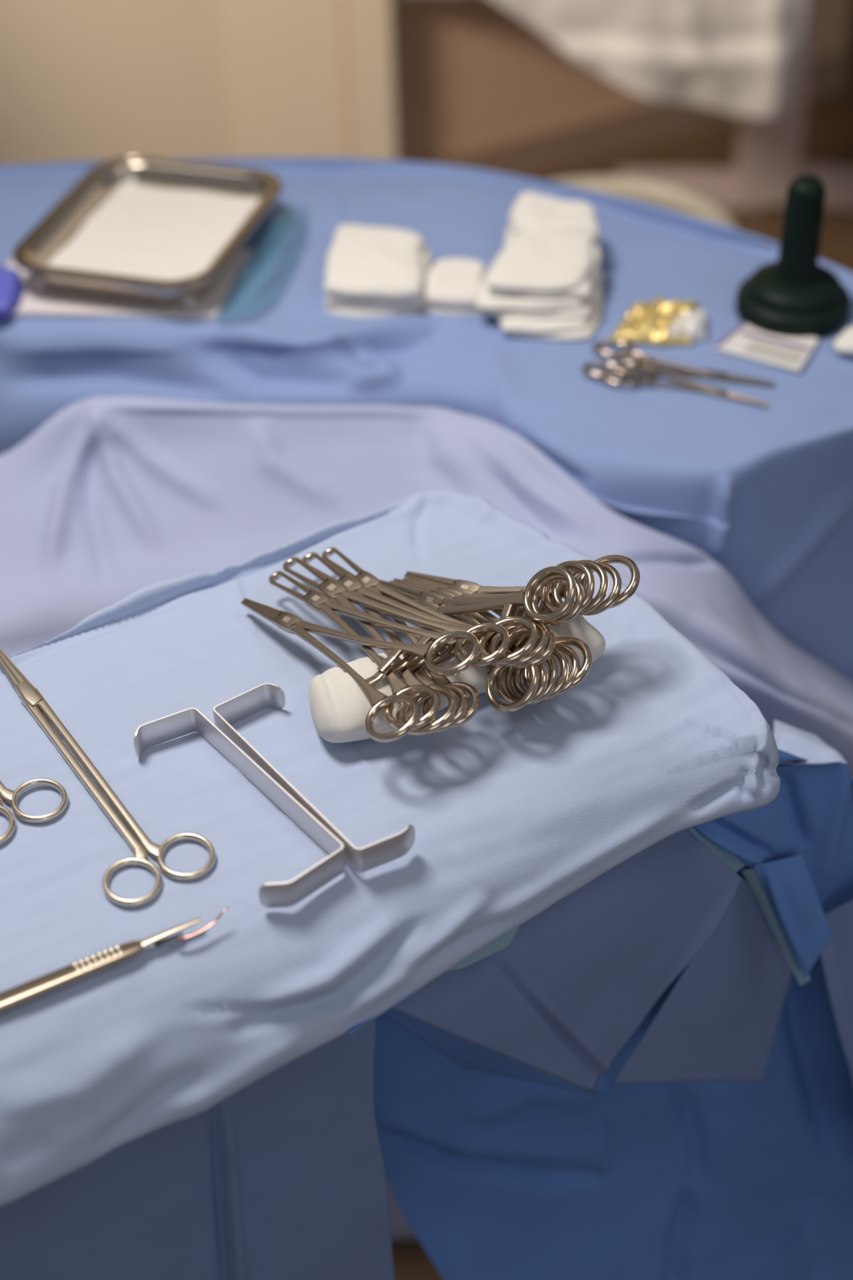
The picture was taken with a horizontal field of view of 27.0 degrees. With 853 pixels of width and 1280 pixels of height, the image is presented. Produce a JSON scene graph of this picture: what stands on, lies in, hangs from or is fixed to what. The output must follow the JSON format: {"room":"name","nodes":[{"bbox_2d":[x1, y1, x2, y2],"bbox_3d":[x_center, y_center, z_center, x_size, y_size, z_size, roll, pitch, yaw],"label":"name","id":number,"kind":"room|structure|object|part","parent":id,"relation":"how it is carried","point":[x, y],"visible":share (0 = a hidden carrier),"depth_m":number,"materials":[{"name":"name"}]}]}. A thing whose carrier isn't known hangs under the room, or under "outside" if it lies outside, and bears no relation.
{"room":"operating room","nodes":[
{"label":"operating room","id":0,"kind":"room"},
{"bbox_2d":[0,0,234,164],"bbox_3d":[-1.984,-2.017,2.819,3.161,2.900,0.150,-2,40,0],"label":"wall","id":1,"kind":"structure","parent":0,"point":[81,80],"depth_m":3.52,"materials":[{"name":"beige paint"}]},
{"bbox_2d":[337,0,851,161],"bbox_3d":[0.326,-2.207,2.959,1.250,2.900,0.150,-20,43,-21],"label":"wall","id":2,"kind":"structure","parent":0,"point":[477,73],"depth_m":3.60,"materials":[{"name":"beige paint"}]},
{"bbox_2d":[218,0,408,160],"bbox_3d":[-0.189,-2.134,2.891,0.343,2.900,0.500,9,41,13],"label":"trim","id":3,"kind":"structure","parent":2,"relation":"attached to","point":[282,58],"depth_m":3.45,"materials":[{"name":"beige paint"}]},
{"bbox_2d":[421,50,848,177],"bbox_3d":[0.399,-1.086,3.807,1.250,0.090,0.014,-20,43,-21],"label":"baseboard","id":4,"kind":"structure","parent":2,"relation":"attached to","point":[545,150],"depth_m":3.79,"materials":[{"name":"brown wood"}]},
{"bbox_2d":[844,0,852,88],"bbox_3d":[1.774,-2.743,3.543,2.050,2.900,0.150,-20,43,-21],"label":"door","id":5,"kind":"structure","parent":2,"relation":"in","point":[849,46],"depth_m":4.01,"materials":[{"name":"brown wood"}]},
{"bbox_2d":[391,85,852,1279],"bbox_3d":[0.009,0.289,2.331,8.000,0.100,7.200,-2,40,0],"label":"floor","id":6,"kind":"structure","parent":0,"point":[828,132],"depth_m":3.79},
{"bbox_2d":[0,395,852,1240],"bbox_3d":[0.006,0.207,1.653,0.990,0.875,0.332,-2,40,0],"label":"drape","id":7,"kind":"object","parent":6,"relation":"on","point":[112,498],"visible":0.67,"depth_m":1.45,"materials":[{"name":"fabric"}]},
{"bbox_2d":[550,176,736,228],"bbox_3d":[0.267,-0.327,2.544,0.505,0.556,0.532,-2,40,0],"label":"stool","id":8,"kind":"object","parent":6,"relation":"on","point":[666,196],"visible":0.06,"depth_m":2.47,"materials":[{"name":"beige plastic"}]},
{"bbox_3d":[0.238,-0.525,2.377,0.326,0.018,0.326,-2,40,0],"label":"seat","id":9,"kind":"part","parent":8,"relation":"part of","materials":[{"name":"beige plastic"}]},
{"bbox_2d":[617,0,852,209],"bbox_3d":[0.628,-1.143,3.235,1.395,0.898,0.462,-2,40,0],"label":"table","id":10,"kind":"object","parent":6,"relation":"on","point":[768,152],"visible":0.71,"depth_m":3.57,"materials":[{"name":"brown paint"}]},
{"bbox_2d":[493,0,808,119],"bbox_3d":[0.265,-1.236,3.046,0.763,0.564,0.448,-2,40,0],"label":"towel","id":11,"kind":"object","parent":10,"relation":"on","point":[741,58],"visible":1,"depth_m":2.99,"materials":[{"name":"beige fabric"}]},
{"bbox_3d":[0.538,-0.918,3.617,0.300,0.066,0.052,1,40,4],"label":"leg","id":12,"kind":"part","parent":10,"relation":"part of","materials":[{"name":"brown paint"}]},
{"bbox_3d":[0.678,-1.233,3.356,0.116,0.860,0.080,-2,40,0],"label":"post","id":13,"kind":"part","parent":10,"relation":"part of","materials":[{"name":"brown paint"}]},
{"bbox_3d":[-0.086,0.447,1.338,0.420,0.940,0.394,-2,40,0],"label":"stand","id":14,"kind":"object","parent":6,"relation":"on","visible":0},
{"bbox_2d":[0,489,852,1279],"bbox_3d":[0.019,0.415,1.415,0.974,1.031,0.382,-18,43,-19],"label":"drape","id":15,"kind":"object","parent":14,"relation":"on","point":[594,1021],"visible":0.98,"depth_m":1.07,"materials":[{"name":"fabric"}]},
{"bbox_2d":[0,777,67,844],"bbox_3d":[-0.298,0.043,1.075,0.065,0.006,0.252,-26,46,-26],"label":"scissors","id":16,"kind":"object","parent":15,"relation":"on","point":[9,796],"visible":1,"depth_m":1.01,"materials":[{"name":"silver metal"}]},
{"bbox_2d":[0,649,215,906],"bbox_3d":[-0.206,0.068,1.041,0.065,0.006,0.252,-24,45,-24],"label":"holder","id":17,"kind":"object","parent":15,"relation":"on","point":[32,699],"visible":1,"depth_m":1.01,"materials":[{"name":"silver metal"}]},
{"bbox_3d":[-0.259,0.020,1.102,0.007,0.004,0.064,-24,45,-24],"label":"blade","id":18,"kind":"part","parent":17,"relation":"part of","materials":[{"name":"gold metal"}]},
{"bbox_3d":[-0.256,0.018,1.102,0.007,0.004,0.064,-24,45,-24],"label":"blade","id":19,"kind":"part","parent":17,"relation":"part of","materials":[{"name":"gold metal"}]},
{"bbox_2d":[0,906,228,1012],"bbox_3d":[-0.185,0.172,0.914,0.180,0.009,0.013,-19,43,-20],"label":"scalpel","id":20,"kind":"object","parent":15,"relation":"on","point":[31,989],"visible":1,"depth_m":0.92,"materials":[{"name":"silver metal"}]},
{"bbox_3d":[-0.207,0.180,0.907,0.131,0.005,0.012,-20,32,-20],"label":"handle","id":21,"kind":"part","parent":20,"relation":"part of","materials":[{"name":"silver metal"}]},
{"bbox_3d":[-0.118,0.150,0.935,0.032,0.007,0.004,-20,32,-20],"label":"blade","id":22,"kind":"part","parent":20,"relation":"part of","materials":[{"name":"silver metal"}]},
{"bbox_2d":[133,707,346,907],"bbox_3d":[-0.112,0.092,0.999,0.053,0.018,0.157,-28,47,-28],"label":"retractor","id":23,"kind":"object","parent":15,"relation":"on","point":[287,894],"visible":1,"depth_m":1.00,"materials":[{"name":"silver metal"}]},
{"bbox_2d":[213,683,415,872],"bbox_3d":[-0.065,0.077,1.015,0.044,0.018,0.151,-26,46,-26],"label":"retractor","id":24,"kind":"object","parent":15,"relation":"on","point":[366,858],"visible":0.91,"depth_m":1.01,"materials":[{"name":"silver metal"}]},
{"bbox_2d":[240,598,479,742],"bbox_3d":[-0.038,-0.005,1.071,0.080,0.056,0.193,-21,44,-21],"label":"hemostat","id":25,"kind":"object","parent":15,"relation":"on","point":[290,623],"visible":1,"depth_m":1.03,"materials":[{"name":"silver metal"}]},
{"bbox_2d":[268,570,510,730],"bbox_3d":[-0.021,-0.014,1.080,0.085,0.050,0.198,-19,43,-19],"label":"forceps","id":26,"kind":"object","parent":15,"relation":"on","point":[315,600],"visible":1,"depth_m":1.04,"materials":[{"name":"silver metal"}]},
{"bbox_2d":[282,556,538,735],"bbox_3d":[-0.009,-0.019,1.086,0.097,0.048,0.209,-17,42,-18],"label":"forceps","id":27,"kind":"object","parent":15,"relation":"on","point":[337,592],"visible":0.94,"depth_m":1.05,"materials":[{"name":"silver metal"}]},
{"bbox_2d":[301,551,549,733],"bbox_3d":[0.000,-0.020,1.090,0.095,0.045,0.207,-16,42,-17],"label":"forceps","id":28,"kind":"object","parent":15,"relation":"on","point":[352,584],"visible":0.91,"depth_m":1.05,"materials":[{"name":"silver metal"}]},
{"bbox_2d":[321,546,555,729],"bbox_3d":[0.008,-0.021,1.093,0.088,0.042,0.204,-15,42,-16],"label":"forceps","id":29,"kind":"object","parent":15,"relation":"on","point":[370,581],"visible":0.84,"depth_m":1.07,"materials":[{"name":"silver metal"}]},
{"bbox_2d":[308,615,605,742],"bbox_3d":[0.019,0.020,1.068,0.187,0.034,0.060,-15,42,-15],"label":"roll","id":30,"kind":"object","parent":15,"relation":"on","point":[339,706],"visible":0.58,"depth_m":1.04,"materials":[{"name":"white fabric"}]},
{"bbox_2d":[412,565,576,712],"bbox_3d":[0.035,-0.023,1.071,0.070,0.066,0.151,-24,45,-24],"label":"hemostat","id":31,"kind":"object","parent":30,"relation":"on","point":[522,597],"visible":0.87,"depth_m":1.04,"materials":[{"name":"silver metal"}]},
{"bbox_2d":[378,573,584,706],"bbox_3d":[0.037,-0.027,1.080,0.063,0.063,0.162,-23,45,-24],"label":"hemostat","id":32,"kind":"object","parent":15,"relation":"on","point":[414,593],"visible":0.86,"depth_m":1.05,"materials":[{"name":"silver metal"}]},
{"bbox_2d":[389,560,595,706],"bbox_3d":[0.045,-0.030,1.086,0.069,0.064,0.156,-24,45,-24],"label":"hemostat","id":33,"kind":"object","parent":15,"relation":"on","point":[572,564],"visible":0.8,"depth_m":1.06,"materials":[{"name":"silver metal"}]},
{"bbox_2d":[393,560,608,702],"bbox_3d":[0.051,-0.031,1.091,0.073,0.062,0.160,-24,45,-24],"label":"hemostat","id":34,"kind":"object","parent":15,"relation":"on","point":[555,587],"visible":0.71,"depth_m":1.06,"materials":[{"name":"silver metal"}]},
{"bbox_2d":[402,561,622,697],"bbox_3d":[0.058,-0.031,1.095,0.075,0.061,0.162,-24,45,-24],"label":"hemostat","id":35,"kind":"object","parent":15,"relation":"on","point":[614,595],"visible":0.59,"depth_m":1.06,"materials":[{"name":"silver metal"}]},
{"bbox_2d":[404,554,639,689],"bbox_3d":[0.066,-0.034,1.101,0.085,0.059,0.169,-24,45,-24],"label":"hemostat","id":36,"kind":"object","parent":15,"relation":"on","point":[473,587],"visible":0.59,"depth_m":1.07,"materials":[{"name":"silver metal"}]},
{"bbox_3d":[-0.072,0.002,1.922,0.892,0.870,0.341,-2,40,0],"label":"draped table","id":37,"kind":"object","parent":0,"visible":0},
{"bbox_2d":[0,156,852,681],"bbox_3d":[-0.044,-0.038,1.854,1.185,0.994,0.500,11,42,15],"label":"drape","id":38,"kind":"object","parent":37,"relation":"on","point":[766,494],"depth_m":1.54,"materials":[{"name":"blue fabric"}]},
{"bbox_2d":[0,265,23,319],"bbox_3d":[-0.405,-0.312,1.591,0.082,0.024,0.089,-2,40,0],"label":"wrap","id":39,"kind":"object","parent":38,"relation":"on","point":[11,285],"visible":1,"depth_m":1.58,"materials":[{"name":"blue"}]},
{"bbox_2d":[4,248,255,319],"bbox_3d":[-0.285,-0.327,1.622,0.227,0.005,0.147,6,41,9],"label":"paper","id":40,"kind":"object","parent":38,"relation":"on","point":[33,301],"visible":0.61,"depth_m":1.58,"materials":[{"name":"white paper"}]},
{"bbox_2d":[12,155,283,305],"bbox_3d":[-0.254,-0.379,1.652,0.198,0.032,0.239,9,41,13],"label":"steel tray","id":41,"kind":"object","parent":38,"relation":"on","point":[65,219],"visible":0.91,"depth_m":1.66,"materials":[{"name":"silver metal"}]},
{"bbox_2d":[33,182,260,306],"bbox_3d":[-0.254,-0.373,1.656,0.156,0.012,0.200,9,41,13],"label":"paper sheet","id":42,"kind":"object","parent":41,"relation":"in","point":[141,231],"visible":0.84,"depth_m":1.65,"materials":[{"name":"white paper"}]},
{"bbox_2d":[323,224,431,317],"bbox_3d":[-0.043,-0.337,1.603,0.097,0.035,0.136,-2,40,0],"label":"pad","id":43,"kind":"object","parent":38,"relation":"on","point":[371,271],"visible":1,"depth_m":1.57,"materials":[{"name":"white fabric"}]},
{"bbox_2d":[418,257,485,315],"bbox_3d":[0.025,-0.317,1.587,0.062,0.022,0.077,3,40,6],"label":"pad","id":44,"kind":"object","parent":38,"relation":"on","point":[451,285],"visible":0.87,"depth_m":1.57,"materials":[{"name":"white fabric"}]},
{"bbox_2d":[497,289,603,339],"bbox_3d":[0.109,-0.292,1.561,0.090,0.013,0.088,3,40,6],"label":"pad","id":45,"kind":"object","parent":38,"relation":"on","point":[551,328],"visible":0.4,"depth_m":1.53,"materials":[{"name":"white fabric"}]},
{"bbox_2d":[475,259,603,317],"bbox_3d":[0.100,-0.315,1.568,0.110,0.014,0.097,2,40,5],"label":"pad","id":46,"kind":"object","parent":45,"relation":"on","point":[490,304],"visible":0.42,"depth_m":1.54,"materials":[{"name":"white fabric"}]},
{"bbox_2d":[485,231,601,297],"bbox_3d":[0.105,-0.333,1.567,0.093,0.014,0.107,7,41,11],"label":"pad","id":47,"kind":"object","parent":46,"relation":"on","point":[532,264],"visible":1,"depth_m":1.55,"materials":[{"name":"white fabric"}]},
{"bbox_2d":[504,191,600,246],"bbox_3d":[0.118,-0.376,1.633,0.090,0.047,0.074,7,41,10],"label":"pad","id":48,"kind":"object","parent":38,"relation":"on","point":[534,212],"visible":0.58,"depth_m":1.61,"materials":[{"name":"white fabric"}]},
{"bbox_2d":[608,295,708,346],"bbox_3d":[0.200,-0.280,1.538,0.090,0.019,0.070,-2,40,0],"label":"packet","id":49,"kind":"object","parent":38,"relation":"on","point":[660,322],"visible":1,"depth_m":1.53,"materials":[{"name":"gold metal"}]},
{"bbox_2d":[582,340,774,386],"bbox_3d":[0.211,-0.225,1.483,0.158,0.006,0.059,11,42,15],"label":"hemostat","id":50,"kind":"object","parent":38,"relation":"on","point":[684,371],"visible":1,"depth_m":1.48,"materials":[{"name":"silver metal"}]},
{"bbox_2d":[598,351,768,407],"bbox_3d":[0.214,-0.211,1.466,0.143,0.006,0.053,19,44,22],"label":"hemostat","id":51,"kind":"object","parent":38,"relation":"on","point":[691,385],"visible":1,"depth_m":1.47,"materials":[{"name":"silver metal"}]},
{"bbox_2d":[714,321,818,372],"bbox_3d":[0.292,-0.251,1.513,0.077,0.004,0.056,20,45,24],"label":"paper label","id":52,"kind":"object","parent":38,"relation":"on","point":[746,341],"visible":1,"depth_m":1.51,"materials":[{"name":"white paper"}]},
{"bbox_3d":[0.294,-0.243,1.500,0.050,0.001,0.022,20,45,24],"label":"printed panel","id":53,"kind":"part","parent":52,"relation":"part of","materials":[{"name":"grey paper"}]},
{"bbox_3d":[0.319,-0.335,1.518,0.098,0.125,0.098,-2,40,0],"label":"light handle cover","id":54,"kind":"part","parent":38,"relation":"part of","materials":[{"name":"plastic"}]},
{"bbox_2d":[832,326,852,355],"bbox_3d":[0.372,-0.252,1.496,0.058,0.020,0.040,-2,40,0],"label":"gauze swab","id":55,"kind":"object","parent":38,"relation":"on","point":[843,344],"visible":1,"depth_m":1.49,"materials":[{"name":"white fabric"}]}
]}

